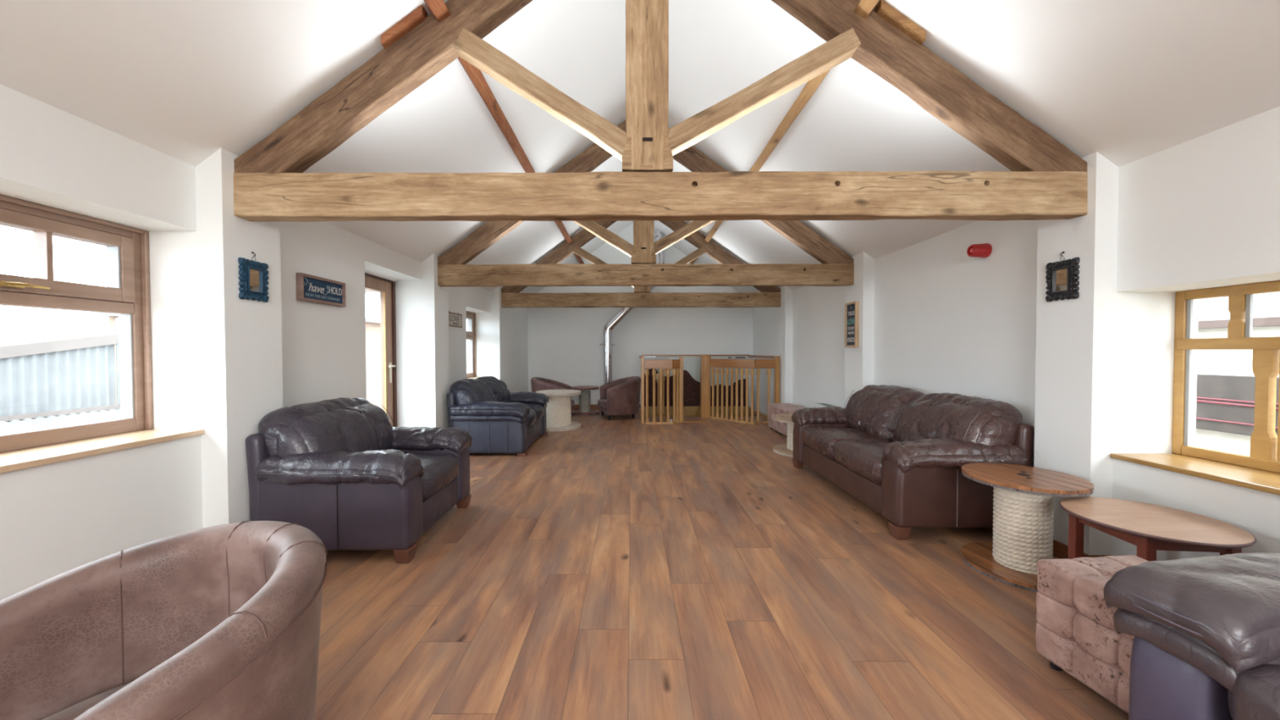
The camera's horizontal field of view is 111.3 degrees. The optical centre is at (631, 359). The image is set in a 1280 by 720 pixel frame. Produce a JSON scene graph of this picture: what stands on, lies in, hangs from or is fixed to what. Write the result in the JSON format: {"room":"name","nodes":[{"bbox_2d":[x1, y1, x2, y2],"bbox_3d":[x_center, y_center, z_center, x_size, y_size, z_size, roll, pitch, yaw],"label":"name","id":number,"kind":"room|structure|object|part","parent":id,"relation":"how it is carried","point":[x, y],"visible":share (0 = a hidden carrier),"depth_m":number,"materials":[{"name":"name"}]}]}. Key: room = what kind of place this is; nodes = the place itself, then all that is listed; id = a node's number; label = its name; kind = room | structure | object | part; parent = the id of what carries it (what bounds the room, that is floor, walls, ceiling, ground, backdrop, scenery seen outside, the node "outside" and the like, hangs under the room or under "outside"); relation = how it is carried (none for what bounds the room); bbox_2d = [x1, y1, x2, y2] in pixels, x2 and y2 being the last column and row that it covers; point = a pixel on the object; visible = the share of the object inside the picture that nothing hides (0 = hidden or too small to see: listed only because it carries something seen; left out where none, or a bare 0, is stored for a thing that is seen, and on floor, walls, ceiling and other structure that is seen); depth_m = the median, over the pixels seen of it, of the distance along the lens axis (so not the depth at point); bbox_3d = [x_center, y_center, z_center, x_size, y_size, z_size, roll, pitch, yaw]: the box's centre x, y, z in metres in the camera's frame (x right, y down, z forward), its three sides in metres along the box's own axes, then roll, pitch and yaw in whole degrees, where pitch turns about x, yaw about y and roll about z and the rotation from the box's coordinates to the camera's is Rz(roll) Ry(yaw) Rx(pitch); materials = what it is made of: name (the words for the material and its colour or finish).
{"room":"lounge","nodes":[
{"label":"lounge","id":0,"kind":"room"},
{"bbox_2d":[0,84,528,599],"bbox_3d":[-2.645,0.013,2.951,0.610,2.470,13.900,0,1,0],"label":"wall","id":1,"kind":"structure","parent":0,"point":[222,362],"depth_m":2.52,"materials":[{"name":"white paint"}]},
{"bbox_2d":[0,194,204,473],"bbox_3d":[-2.694,-0.141,1.817,0.452,1.167,1.400,0,1,0],"label":"window","id":2,"kind":"structure","parent":1,"relation":"in","point":[126,293],"depth_m":2.23,"materials":[{"name":"brown wood"}]},
{"bbox_3d":[-2.755,-0.335,1.978,0.043,0.028,0.172,0,1,0],"label":"handle","id":3,"kind":"part","parent":2,"relation":"part of","materials":[{"name":"gold metal"}]},
{"bbox_2d":[0,208,135,302],"bbox_3d":[-2.819,-0.487,1.811,0.084,0.360,1.272,0,1,0],"label":"light","id":4,"kind":"object","parent":2,"relation":"attached to","point":[120,246],"depth_m":2.17,"materials":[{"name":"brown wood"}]},
{"bbox_3d":[-2.828,-0.156,1.817,0.084,1.137,1.400,0,1,0],"label":"frame","id":5,"kind":"part","parent":2,"relation":"part of","materials":[{"name":"brown wood"}]},
{"bbox_3d":[-2.775,-0.156,1.817,0.030,1.137,1.398,0,1,0],"label":"frame trim","id":6,"kind":"part","parent":2,"relation":"part of","materials":[{"name":"brown wood"}]},
{"bbox_3d":[-2.693,0.428,1.829,0.452,0.030,1.398,0,1,0],"label":"sill","id":7,"kind":"part","parent":2,"relation":"part of","materials":[{"name":"brown wood"}]},
{"bbox_2d":[238,251,269,302],"bbox_3d":[-2.329,-0.517,2.703,0.023,0.302,0.201,0,1,0],"label":"mirror","id":8,"kind":"object","parent":1,"relation":"attached to","point":[253,277],"visible":1,"depth_m":2.69,"materials":[{"name":"blue plastic"}]},
{"bbox_2d":[249,269,260,292],"bbox_3d":[-2.333,-0.490,2.703,0.006,0.144,0.099,0,1,0],"label":"mirror glass","id":9,"kind":"object","parent":8,"relation":"attached to","point":[255,274],"depth_m":2.71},
{"bbox_2d":[295,272,346,306],"bbox_3d":[-2.470,-0.552,3.497,0.043,0.203,0.500,0,1,0],"label":"wall sign","id":10,"kind":"object","parent":1,"relation":"attached to","point":[309,288],"visible":1,"depth_m":3.45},
{"bbox_2d":[364,272,396,426],"bbox_3d":[-2.829,0.139,4.659,0.142,2.152,1.110,0,1,0],"label":"door","id":11,"kind":"structure","parent":1,"relation":"in","point":[386,287],"depth_m":5.07,"materials":[{"name":"brown wood"}]},
{"bbox_3d":[-2.789,0.149,5.064,0.062,0.235,0.120,0,1,0],"label":"handle","id":12,"kind":"part","parent":11,"relation":"part of","materials":[{"name":"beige metal"}]},
{"bbox_2d":[448,310,462,327],"bbox_3d":[-2.481,-0.573,6.135,0.020,0.212,0.520,0,1,0],"label":"wall plaque","id":13,"kind":"object","parent":1,"relation":"attached to","point":[455,319],"visible":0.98,"depth_m":6.15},
{"bbox_2d":[466,311,480,378],"bbox_3d":[-2.695,-0.241,7.187,0.452,1.158,1.180,0,1,0],"label":"window","id":14,"kind":"structure","parent":1,"relation":"in","point":[471,317],"depth_m":7.71,"materials":[{"name":"brown wood"}]},
{"bbox_2d":[466,314,473,336],"bbox_3d":[-2.819,-0.587,7.180,0.084,0.351,1.052,0,1,0],"label":"window pane","id":15,"kind":"object","parent":14,"relation":"attached to","point":[469,317],"depth_m":7.63,"materials":[{"name":"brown glass"}]},
{"bbox_3d":[-2.829,-0.256,7.186,0.084,1.128,1.180,0,1,0],"label":"frame","id":16,"kind":"part","parent":14,"relation":"part of","materials":[{"name":"brown wood"}]},
{"bbox_3d":[-2.776,-0.256,7.186,0.030,1.128,1.178,0,1,0],"label":"frame trim","id":17,"kind":"part","parent":14,"relation":"part of","materials":[{"name":"brown wood"}]},
{"bbox_2d":[0,0,1279,297],"bbox_3d":[0.171,-1.984,2.912,6.450,2.547,14.500,0,1,0],"label":"ceiling","id":18,"kind":"structure","parent":0,"point":[1125,82],"depth_m":2.49,"materials":[{"name":"white paint"}]},
{"bbox_2d":[423,0,583,263],"bbox_3d":[-1.122,-2.046,2.911,0.128,0.132,13.900,0,1,0],"label":"purlin","id":19,"kind":"object","parent":18,"relation":"attached to","point":[437,8],"visible":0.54,"depth_m":3.45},
{"bbox_2d":[501,220,781,307],"bbox_3d":[0.171,-1.990,7.902,5.123,2.074,0.123,0,1,0],"label":"roof truss","id":20,"kind":"object","parent":18,"relation":"attached to","point":[769,295],"visible":0.62,"depth_m":7.86,"materials":[{"name":"wood"}]},
{"bbox_3d":[0.196,-2.110,7.900,0.258,1.770,0.114,0,1,0],"label":"king post","id":21,"kind":"part","parent":20,"relation":"part of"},
{"bbox_2d":[437,120,853,286],"bbox_3d":[0.169,-1.937,5.322,5.123,2.075,0.123,0,1,0],"label":"roof truss","id":22,"kind":"object","parent":18,"relation":"attached to","point":[836,268],"visible":0.63,"depth_m":5.28,"materials":[{"name":"wood"}]},
{"bbox_3d":[0.146,-2.059,5.321,0.257,1.770,0.115,0,1,0],"label":"king post","id":23,"kind":"part","parent":22,"relation":"part of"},
{"bbox_2d":[233,0,1087,222],"bbox_3d":[0.169,-1.887,2.613,5.124,2.077,0.123,0,1,0],"label":"roof truss","id":24,"kind":"object","parent":18,"relation":"attached to","point":[1046,180],"visible":0.99,"depth_m":2.58,"materials":[{"name":"wood"}]},
{"bbox_2d":[381,4,427,48],"bbox_3d":[-1.324,-1.933,2.550,0.240,0.224,0.065,0,1,0],"label":"wedge","id":25,"kind":"object","parent":24,"relation":"attached to","point":[419,15],"visible":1,"depth_m":2.52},
{"bbox_3d":[0.093,-2.006,2.611,0.257,1.770,0.114,0,1,0],"label":"king post","id":26,"kind":"part","parent":24,"relation":"part of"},
{"bbox_2d":[875,0,925,44],"bbox_3d":[1.566,-1.959,2.550,0.260,0.230,0.065,0,1,0],"label":"wedge","id":27,"kind":"object","parent":24,"relation":"attached to","point":[882,9],"visible":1,"depth_m":2.52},
{"bbox_2d":[689,0,879,264],"bbox_3d":[1.365,-2.066,2.910,0.128,0.131,13.900,0,1,0],"label":"purlin","id":28,"kind":"object","parent":18,"relation":"attached to","point":[864,7],"visible":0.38,"depth_m":3.60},
{"bbox_2d":[528,222,753,408],"bbox_3d":[0.173,-1.021,10.032,6.250,4.250,0.300,0,1,0],"label":"wall","id":29,"kind":"structure","parent":0,"point":[564,346],"depth_m":9.89,"materials":[{"name":"white paint"}]},
{"bbox_2d":[573,404,639,408],"bbox_3d":[-1.068,1.059,9.914,2.540,0.100,0.018,0,1,0],"label":"baseboard","id":30,"kind":"structure","parent":29,"relation":"attached to","point":[592,406],"depth_m":9.90,"materials":[{"name":"red wood"}]},
{"bbox_2d":[728,356,745,358],"bbox_3d":[2.382,-0.055,9.883,0.385,0.025,0.035,0,1,0],"label":"cable trunking","id":31,"kind":"object","parent":29,"relation":"attached to","point":[728,357],"visible":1,"depth_m":9.87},
{"bbox_2d":[314,408,1128,719],"bbox_3d":[0.178,1.370,2.827,6.250,0.250,14.200,0,1,0],"label":"floor","id":32,"kind":"structure","parent":0,"point":[620,567],"depth_m":2.22,"materials":[{"name":"brown wood"}]},
{"bbox_2d":[0,520,328,719],"bbox_3d":[-1.242,0.908,1.167,0.879,0.743,0.696,0,1,26],"label":"tub chair","id":33,"kind":"object","parent":32,"relation":"on","point":[219,622],"visible":1,"depth_m":1.21,"materials":[{"name":"leather"}]},
{"bbox_2d":[41,681,131,719],"bbox_3d":[-1.271,1.008,1.108,0.618,0.155,0.561,0,1,26],"label":"seat cushion","id":34,"kind":"object","parent":33,"relation":"on","point":[68,703],"depth_m":1.22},
{"bbox_2d":[245,397,471,563],"bbox_3d":[-1.853,0.768,3.187,1.049,0.948,1.209,0,1,0],"label":"sofa","id":35,"kind":"object","parent":32,"relation":"on","point":[339,469],"visible":0.99,"depth_m":2.67,"materials":[{"name":"brown leather"}]},
{"bbox_3d":[-2.289,0.800,3.184,0.118,0.715,1.090,0,1,0],"label":"frame","id":36,"kind":"part","parent":35,"relation":"part of","materials":[{"name":"brown leather"}]},
{"bbox_2d":[257,397,394,457],"bbox_3d":[-2.127,0.574,3.183,0.501,0.559,1.020,0,1,0],"label":"cushion","id":37,"kind":"object","parent":35,"relation":"on","point":[329,428],"depth_m":2.89,"materials":[{"name":"brown leather"}]},
{"bbox_3d":[-1.843,0.930,2.764,0.971,0.475,0.242,0,1,0],"label":"arm","id":38,"kind":"part","parent":35,"relation":"part of","materials":[{"name":"brown leather"}]},
{"bbox_3d":[-1.847,0.913,3.613,0.971,0.475,0.242,0,1,0],"label":"arm","id":39,"kind":"part","parent":35,"relation":"part of","materials":[{"name":"brown leather"}]},
{"bbox_2d":[415,453,458,500],"bbox_3d":[-1.736,0.854,3.188,0.813,0.274,0.602,0,1,0],"label":"seat cushion","id":40,"kind":"object","parent":35,"relation":"on","point":[440,477],"depth_m":3.15,"materials":[{"name":"brown leather"}]},
{"bbox_3d":[-1.850,1.049,3.191,0.930,0.215,0.620,0,1,0],"label":"seat frame","id":41,"kind":"part","parent":35,"relation":"part of","materials":[{"name":"brown leather"}]},
{"bbox_2d":[446,376,548,456],"bbox_3d":[-1.807,0.713,6.151,1.022,0.942,1.635,0,1,0],"label":"leather sofa","id":42,"kind":"object","parent":32,"relation":"on","point":[497,420],"visible":1,"depth_m":5.41,"materials":[{"name":"leather"}]},
{"bbox_3d":[-2.232,0.767,6.151,0.118,0.765,1.510,0,1,0],"label":"frame","id":43,"kind":"part","parent":42,"relation":"part of","materials":[{"name":"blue leather"}]},
{"bbox_2d":[449,378,496,404],"bbox_3d":[-2.070,0.527,5.787,0.496,0.554,0.745,0,1,0],"label":"cushion","id":44,"kind":"object","parent":42,"relation":"on","point":[465,391],"depth_m":5.50,"materials":[{"name":"black leather"}]},
{"bbox_3d":[-1.803,0.943,5.519,0.941,0.440,0.242,0,1,0],"label":"arm","id":45,"kind":"part","parent":42,"relation":"part of","materials":[{"name":"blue leather"}]},
{"bbox_2d":[475,376,511,402],"bbox_3d":[-2.070,0.513,6.503,0.496,0.543,0.735,0,1,0],"label":"cushion","id":46,"kind":"object","parent":42,"relation":"on","point":[500,389],"depth_m":6.36,"materials":[{"name":"black leather"}]},
{"bbox_2d":[525,408,536,427],"bbox_3d":[-1.696,0.802,5.898,0.781,0.273,0.509,0,1,0],"label":"seat cushion","id":47,"kind":"object","parent":42,"relation":"on","point":[531,416],"depth_m":5.82,"materials":[{"name":"black leather"}]},
{"bbox_3d":[-1.808,1.016,6.156,0.900,0.265,1.040,0,1,0],"label":"seat frame","id":48,"kind":"part","parent":42,"relation":"part of","materials":[{"name":"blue leather"}]},
{"bbox_2d":[526,404,543,421],"bbox_3d":[-1.693,0.792,6.407,0.775,0.274,0.511,0,1,0],"label":"seat cushion","id":49,"kind":"object","parent":42,"relation":"on","point":[539,408],"depth_m":6.36,"materials":[{"name":"black leather"}]},
{"bbox_3d":[-1.803,0.919,6.789,0.941,0.439,0.242,0,1,0],"label":"arm","id":50,"kind":"part","parent":42,"relation":"part of","materials":[{"name":"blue leather"}]},
{"bbox_2d":[530,377,574,410],"bbox_3d":[-1.544,0.735,8.513,0.823,0.804,0.899,0,1,-4],"label":"tub chair","id":51,"kind":"object","parent":32,"relation":"on","point":[538,384],"visible":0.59,"depth_m":8.22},
{"bbox_2d":[570,400,574,410],"bbox_3d":[-1.475,0.864,8.520,0.685,0.155,0.638,0,1,-4],"label":"seat cushion","id":52,"kind":"object","parent":51,"relation":"on","point":[572,403],"depth_m":8.46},
{"bbox_2d":[535,389,581,431],"bbox_3d":[-1.248,0.846,7.498,0.766,0.620,0.765,-1,1,-20],"label":"table","id":53,"kind":"object","parent":32,"relation":"on","point":[558,412],"visible":0.94,"depth_m":7.31,"materials":[{"name":"beige wood"}]},
{"bbox_3d":[-1.248,1.119,7.503,0.766,0.024,0.765,-1,1,-20],"label":"board","id":54,"kind":"part","parent":53,"relation":"part of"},
{"bbox_2d":[571,386,599,415],"bbox_3d":[-0.978,0.843,9.168,0.600,0.560,0.599,-1,1,-40],"label":"table","id":55,"kind":"object","parent":32,"relation":"on","point":[584,397],"visible":0.93,"depth_m":9.06,"materials":[{"name":"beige wood"}]},
{"bbox_3d":[-0.978,1.093,9.173,0.600,0.020,0.599,-1,1,-40],"label":"board","id":56,"kind":"part","parent":55,"relation":"part of","materials":[{"name":"red wood"}]},
{"bbox_2d":[597,376,640,420],"bbox_3d":[-0.215,0.729,8.687,0.823,0.804,0.899,0,1,-14],"label":"tub chair","id":57,"kind":"object","parent":32,"relation":"on","point":[620,396],"visible":0.98,"depth_m":8.31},
{"bbox_2d":[597,399,606,409],"bbox_3d":[-0.281,0.859,8.673,0.685,0.155,0.638,0,1,-14],"label":"seat cushion","id":58,"kind":"object","parent":57,"relation":"on","point":[602,403],"depth_m":8.49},
{"bbox_3d":[-0.257,0.971,8.681,0.642,0.080,0.644,0,1,-14],"label":"seat","id":59,"kind":"part","parent":57,"relation":"part of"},
{"bbox_2d":[600,231,666,384],"bbox_3d":[0.043,-0.849,9.649,1.513,3.920,0.405,0,1,5],"label":"flue pipe","id":60,"kind":"object","parent":32,"relation":"on","point":[609,326],"visible":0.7,"depth_m":9.53,"materials":[{"name":"silver metal"}]},
{"bbox_2d":[639,355,683,424],"bbox_3d":[0.557,0.520,8.803,0.773,1.215,2.017,0,1,0],"label":"balustrade","id":61,"kind":"object","parent":32,"relation":"on","point":[674,364],"visible":0.99,"depth_m":7.83,"materials":[{"name":"brown wood"}]},
{"bbox_3d":[0.201,0.546,7.872,0.056,1.200,0.056,0,1,0],"label":"newel post","id":62,"kind":"part","parent":61,"relation":"part of","materials":[{"name":"brown wood"}]},
{"bbox_3d":[0.485,0.074,7.823,0.500,0.165,0.050,0,1,0],"label":"handrail","id":63,"kind":"part","parent":61,"relation":"part of","materials":[{"name":"brown wood"}]},
{"bbox_3d":[0.487,1.129,7.843,0.500,0.035,0.060,0,1,0],"label":"rail","id":64,"kind":"part","parent":61,"relation":"part of","materials":[{"name":"brown wood"}]},
{"bbox_3d":[0.805,0.072,7.878,0.163,0.165,0.050,-1,2,-43],"label":"handrail","id":65,"kind":"part","parent":61,"relation":"part of","materials":[{"name":"brown wood"}]},
{"bbox_3d":[0.906,0.545,7.982,0.076,1.195,0.076,0,1,0],"label":"newel post","id":66,"kind":"part","parent":61,"relation":"part of","materials":[{"name":"brown wood"}]},
{"bbox_2d":[644,368,746,406],"bbox_3d":[1.421,0.648,9.649,2.320,0.935,0.045,0,1,0],"label":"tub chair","id":67,"kind":"object","parent":32,"relation":"on","point":[691,388],"visible":0.47,"depth_m":9.65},
{"bbox_2d":[641,354,749,355],"bbox_3d":[1.416,0.496,9.692,2.390,1.225,0.040,0,1,0],"label":"wall handrail","id":68,"kind":"object","parent":32,"relation":"on","point":[713,354],"visible":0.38,"depth_m":9.66,"materials":[{"name":"brown wood"}]},
{"bbox_2d":[683,415,746,422],"bbox_3d":[1.538,1.122,8.519,1.527,0.018,0.601,-1,1,-35],"label":"trim","id":69,"kind":"structure","parent":32,"relation":"on","point":[700,415],"depth_m":8.07,"materials":[{"name":"brown wood"}]},
{"bbox_2d":[699,354,779,424],"bbox_3d":[2.011,0.508,8.773,1.321,1.235,2.078,0,1,0],"label":"balustrade","id":70,"kind":"object","parent":32,"relation":"on","point":[706,362],"visible":0.94,"depth_m":8.11,"materials":[{"name":"brown wood"}]},
{"bbox_3d":[1.451,0.527,8.592,0.176,1.205,0.176,0,1,0],"label":"newel post","id":71,"kind":"part","parent":70,"relation":"part of","materials":[{"name":"brown wood"}]},
{"bbox_3d":[1.868,0.065,8.123,0.050,0.165,0.997,-1,1,-40],"label":"handrail","id":72,"kind":"part","parent":70,"relation":"part of","materials":[{"name":"brown wood"}]},
{"bbox_3d":[1.870,1.120,8.143,0.060,0.035,0.997,-1,1,-40],"label":"rail","id":73,"kind":"part","parent":70,"relation":"part of","materials":[{"name":"brown wood"}]},
{"bbox_3d":[2.637,1.104,8.908,0.060,0.035,1.830,0,1,0],"label":"rail","id":74,"kind":"part","parent":70,"relation":"part of","materials":[{"name":"brown wood"}]},
{"bbox_3d":[2.635,-0.068,8.886,0.050,0.050,1.830,0,1,0],"label":"handrail","id":75,"kind":"part","parent":70,"relation":"part of","materials":[{"name":"brown wood"}]},
{"bbox_3d":[2.410,1.123,7.923,0.385,0.035,0.060,0,1,0],"label":"rail","id":76,"kind":"part","parent":70,"relation":"part of","materials":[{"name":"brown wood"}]},
{"bbox_3d":[2.408,0.069,7.903,0.385,0.165,0.050,0,1,0],"label":"handrail","id":77,"kind":"part","parent":70,"relation":"part of","materials":[{"name":"brown wood"}]},
{"bbox_3d":[2.636,0.533,7.932,0.072,1.215,0.072,0,1,0],"label":"newel post","id":78,"kind":"part","parent":70,"relation":"part of","materials":[{"name":"brown wood"}]},
{"bbox_2d":[773,413,794,456],"bbox_3d":[2.152,0.961,5.640,0.619,0.450,0.620,0,1,10],"label":"table","id":79,"kind":"object","parent":32,"relation":"on","point":[782,449],"visible":0.35,"depth_m":5.59,"materials":[{"name":"beige wood"}]},
{"bbox_3d":[2.152,1.156,5.644,0.619,0.020,0.620,0,1,10],"label":"board","id":80,"kind":"part","parent":79,"relation":"part of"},
{"bbox_2d":[768,403,799,432],"bbox_3d":[2.492,0.940,7.150,0.414,0.431,0.413,0,1,0],"label":"ottoman","id":81,"kind":"object","parent":32,"relation":"on","point":[771,406],"visible":0.42,"depth_m":7.13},
{"bbox_2d":[776,406,804,437],"bbox_3d":[2.492,0.949,6.720,0.414,0.431,0.413,0,1,0],"label":"ottoman","id":82,"kind":"object","parent":32,"relation":"on","point":[781,427],"visible":0.4,"depth_m":6.67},
{"bbox_2d":[814,403,835,407],"bbox_3d":[2.662,0.896,5.879,0.200,0.569,0.620,0,1,0],"label":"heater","id":83,"kind":"object","parent":32,"relation":"on","point":[816,405],"visible":0.16,"depth_m":5.99,"materials":[{"name":"metal"}]},
{"bbox_2d":[817,403,835,406],"bbox_3d":[2.658,0.614,5.873,0.104,0.005,0.540,0,1,0],"label":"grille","id":84,"kind":"object","parent":83,"relation":"attached to","point":[819,404],"depth_m":5.96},
{"bbox_2d":[791,384,1034,539],"bbox_3d":[2.283,0.742,3.959,1.000,0.953,2.104,0,1,0],"label":"leather sofa","id":85,"kind":"object","parent":32,"relation":"on","point":[901,452],"visible":0.95,"depth_m":3.15,"materials":[{"name":"leather"}]},
{"bbox_3d":[2.275,0.881,4.838,0.922,0.475,0.242,0,1,0],"label":"arm","id":86,"kind":"part","parent":85,"relation":"part of","materials":[{"name":"brown leather"}]},
{"bbox_3d":[2.280,1.026,3.966,0.880,0.215,1.520,0,1,0],"label":"seat frame","id":87,"kind":"part","parent":85,"relation":"part of","materials":[{"name":"brown leather"}]},
{"bbox_2d":[801,426,892,460],"bbox_3d":[2.165,0.825,4.337,0.761,0.272,0.750,0,1,0],"label":"seat cushion","id":88,"kind":"object","parent":85,"relation":"on","point":[819,442],"depth_m":4.20,"materials":[{"name":"brown leather"}]},
{"bbox_2d":[834,440,890,484],"bbox_3d":[2.165,0.838,3.587,0.762,0.273,0.747,0,1,0],"label":"seat cushion","id":89,"kind":"object","parent":85,"relation":"on","point":[861,461],"depth_m":3.53,"materials":[{"name":"brown leather"}]},
{"bbox_2d":[844,384,924,442],"bbox_3d":[2.532,0.537,4.436,0.498,0.563,0.977,0,1,0],"label":"cushion","id":90,"kind":"object","parent":85,"relation":"on","point":[875,411],"depth_m":4.20,"materials":[{"name":"brown leather"}]},
{"bbox_3d":[2.275,0.916,3.088,0.922,0.475,0.242,0,1,0],"label":"arm","id":91,"kind":"part","parent":85,"relation":"part of","materials":[{"name":"brown leather"}]},
{"bbox_2d":[893,392,1022,446],"bbox_3d":[2.529,0.556,3.478,0.501,0.562,0.974,0,1,0],"label":"cushion","id":92,"kind":"object","parent":85,"relation":"on","point":[975,421],"depth_m":3.21,"materials":[{"name":"brown leather"}]},
{"bbox_3d":[2.693,0.775,3.961,0.118,0.715,1.990,0,1,0],"label":"frame","id":93,"kind":"part","parent":85,"relation":"part of","materials":[{"name":"brown leather"}]},
{"bbox_2d":[960,462,1093,591],"bbox_3d":[2.322,0.963,2.599,0.579,0.564,0.580,0,1,-7],"label":"table","id":94,"kind":"object","parent":32,"relation":"on","point":[1023,512],"visible":0.94,"depth_m":2.51,"materials":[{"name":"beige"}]},
{"bbox_3d":[2.322,1.219,2.604,0.579,0.017,0.580,0,1,-7],"label":"board","id":95,"kind":"part","parent":94,"relation":"part of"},
{"bbox_2d":[1035,555,1149,713],"bbox_3d":[1.936,1.045,1.639,0.472,0.438,0.449,0,1,-5],"label":"ottoman","id":96,"kind":"object","parent":32,"relation":"on","point":[1076,632],"visible":0.42,"depth_m":1.67,"materials":[{"name":"fabric"}]},
{"bbox_2d":[1058,496,1257,560],"bbox_3d":[2.477,1.004,2.105,0.604,0.500,0.604,0,1,0],"label":"round table","id":97,"kind":"object","parent":32,"relation":"on","point":[1151,527],"visible":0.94,"depth_m":2.03,"materials":[{"name":"brown wood"}]},
{"bbox_3d":[2.323,1.012,2.287,0.042,0.478,0.042,0,1,5],"label":"leg","id":98,"kind":"part","parent":97,"relation":"part of","materials":[{"name":"red wood"}]},
{"bbox_3d":[2.295,1.019,1.952,0.042,0.478,0.042,0,1,5],"label":"leg","id":99,"kind":"part","parent":97,"relation":"part of","materials":[{"name":"red wood"}]},
{"bbox_3d":[2.631,1.019,1.923,0.042,0.478,0.042,0,1,5],"label":"leg","id":100,"kind":"part","parent":97,"relation":"part of","materials":[{"name":"red wood"}]},
{"bbox_2d":[1103,552,1279,719],"bbox_3d":[2.063,0.824,0.537,1.002,0.923,1.863,0,1,-5],"label":"leather sofa","id":101,"kind":"object","parent":32,"relation":"on","point":[1206,630],"visible":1,"depth_m":1.21,"materials":[{"name":"leather"}]},
{"bbox_3d":[1.987,1.019,1.312,0.921,0.439,0.192,0,1,-5],"label":"arm","id":102,"kind":"part","parent":101,"relation":"part of","materials":[{"name":"leather"}]},
{"bbox_2d":[1227,663,1279,719],"bbox_3d":[1.918,0.893,0.864,0.764,0.276,0.672,0,1,-5],"label":"seat cushion","id":103,"kind":"object","parent":101,"relation":"on","point":[1253,689],"depth_m":1.09,"materials":[{"name":"leather"}]},
{"bbox_2d":[752,106,1279,560],"bbox_3d":[2.995,0.012,2.951,0.610,2.450,13.900,0,1,0],"label":"wall","id":104,"kind":"structure","parent":0,"point":[1092,373],"depth_m":2.57,"materials":[{"name":"white paint"}]},
{"bbox_2d":[644,406,750,416],"bbox_3d":[1.422,1.175,9.630,2.360,0.310,0.030,0,1,0],"label":"trim","id":105,"kind":"structure","parent":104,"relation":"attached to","point":[687,411],"depth_m":9.61,"materials":[{"name":"brown wood"}]},
{"bbox_2d":[844,301,859,347],"bbox_3d":[2.668,-0.427,5.298,0.042,0.545,0.265,0,1,0],"label":"wall sign","id":106,"kind":"object","parent":104,"relation":"attached to","point":[851,308],"visible":1,"depth_m":5.28,"materials":[{"name":"brown wood"}]},
{"bbox_2d":[966,243,991,257],"bbox_3d":[2.757,-0.868,3.474,0.122,0.116,0.116,0,1,0],"label":"fire alarm","id":107,"kind":"object","parent":104,"relation":"attached to","point":[981,251],"visible":1,"depth_m":3.44,"materials":[{"name":"red plastic"}]},
{"bbox_2d":[1045,251,1079,302],"bbox_3d":[2.677,-0.523,2.722,0.023,0.302,0.201,0,1,0],"label":"mirror","id":108,"kind":"object","parent":104,"relation":"attached to","point":[1062,277],"visible":1,"depth_m":2.71,"materials":[{"name":"black plastic"}]},
{"bbox_2d":[1054,268,1066,291],"bbox_3d":[2.681,-0.496,2.723,0.006,0.144,0.099,0,1,0],"label":"mirror glass","id":109,"kind":"object","parent":108,"relation":"attached to","point":[1060,274],"depth_m":2.73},
{"bbox_2d":[1052,538,1112,558],"bbox_3d":[2.748,1.175,3.574,0.148,0.100,9.036,0,1,0],"label":"baseboard","id":110,"kind":"structure","parent":104,"relation":"attached to","point":[1060,549],"depth_m":2.72,"materials":[{"name":"red wood"}]},
{"bbox_2d":[1110,280,1279,495],"bbox_3d":[3.039,0.104,1.752,0.482,0.968,1.600,0,1,0],"label":"window","id":111,"kind":"structure","parent":104,"relation":"in","point":[1260,470],"depth_m":2.26,"materials":[{"name":"brown wood"}]},
{"bbox_3d":[3.040,0.574,1.762,0.482,0.028,1.598,0,1,0],"label":"sill","id":112,"kind":"part","parent":111,"relation":"part of","materials":[{"name":"brown wood"}]},
{"bbox_3d":[3.179,0.090,1.752,0.053,0.940,1.600,0,1,0],"label":"frame","id":113,"kind":"part","parent":111,"relation":"part of","materials":[{"name":"brown wood"}]},
{"label":"outside","id":114,"kind":"structure","parent":0,"visible":0},
{"bbox_3d":[0.007,3.882,15.079,160.000,0.050,150.000,0,1,0],"label":"ground","id":115,"kind":"structure","parent":114,"visible":0},
{"bbox_2d":[0,317,120,433],"bbox_3d":[-9.675,1.700,4.834,6.643,4.750,11.600,0,1,0],"label":"corrugated fence","id":116,"kind":"object","parent":115,"relation":"on","point":[47,380],"visible":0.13,"depth_m":6.85,"materials":[{"name":"metal"}]},
{"bbox_2d":[90,294,382,408],"bbox_3d":[-10.475,0.274,16.458,5.450,7.150,11.500,0,1,0],"label":"outbuilding","id":117,"kind":"structure","parent":115,"relation":"on","point":[372,304],"depth_m":13.56,"materials":[{"name":"stone"}]},
{"bbox_2d":[1195,292,1279,455],"bbox_3d":[7.502,0.893,6.019,3.000,6.250,16.000,0,1,0],"label":"outbuilding","id":118,"kind":"structure","parent":115,"relation":"on","point":[1214,314],"depth_m":4.48,"materials":[{"name":"white"}]},
{"bbox_2d":[1195,373,1279,435],"bbox_3d":[6.029,0.414,6.009,0.104,0.575,6.800,0,1,0],"label":"hoarding","id":119,"kind":"object","parent":118,"relation":"attached to","point":[1224,403],"visible":0.12,"depth_m":4.40,"materials":[{"name":"metal"}]},
{"bbox_3d":[1.425,2.643,9.223,2.600,2.550,1.100,0,1,0],"label":"wall","id":120,"kind":"structure","parent":0,"visible":0},
{"bbox_2d":[655,368,672,414],"bbox_3d":[1.278,1.738,8.947,2.090,3.330,0.342,0,1,0],"label":"flight","id":121,"kind":"object","parent":120,"relation":"attached to","point":[657,375],"visible":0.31,"depth_m":9.04,"materials":[{"name":"brown wood"}]},
{"bbox_3d":[0.680,0.247,9.052,0.360,0.350,0.050,0,1,0],"label":"sloping rail","id":122,"kind":"part","parent":121,"relation":"part of","materials":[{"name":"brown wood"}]}
]}

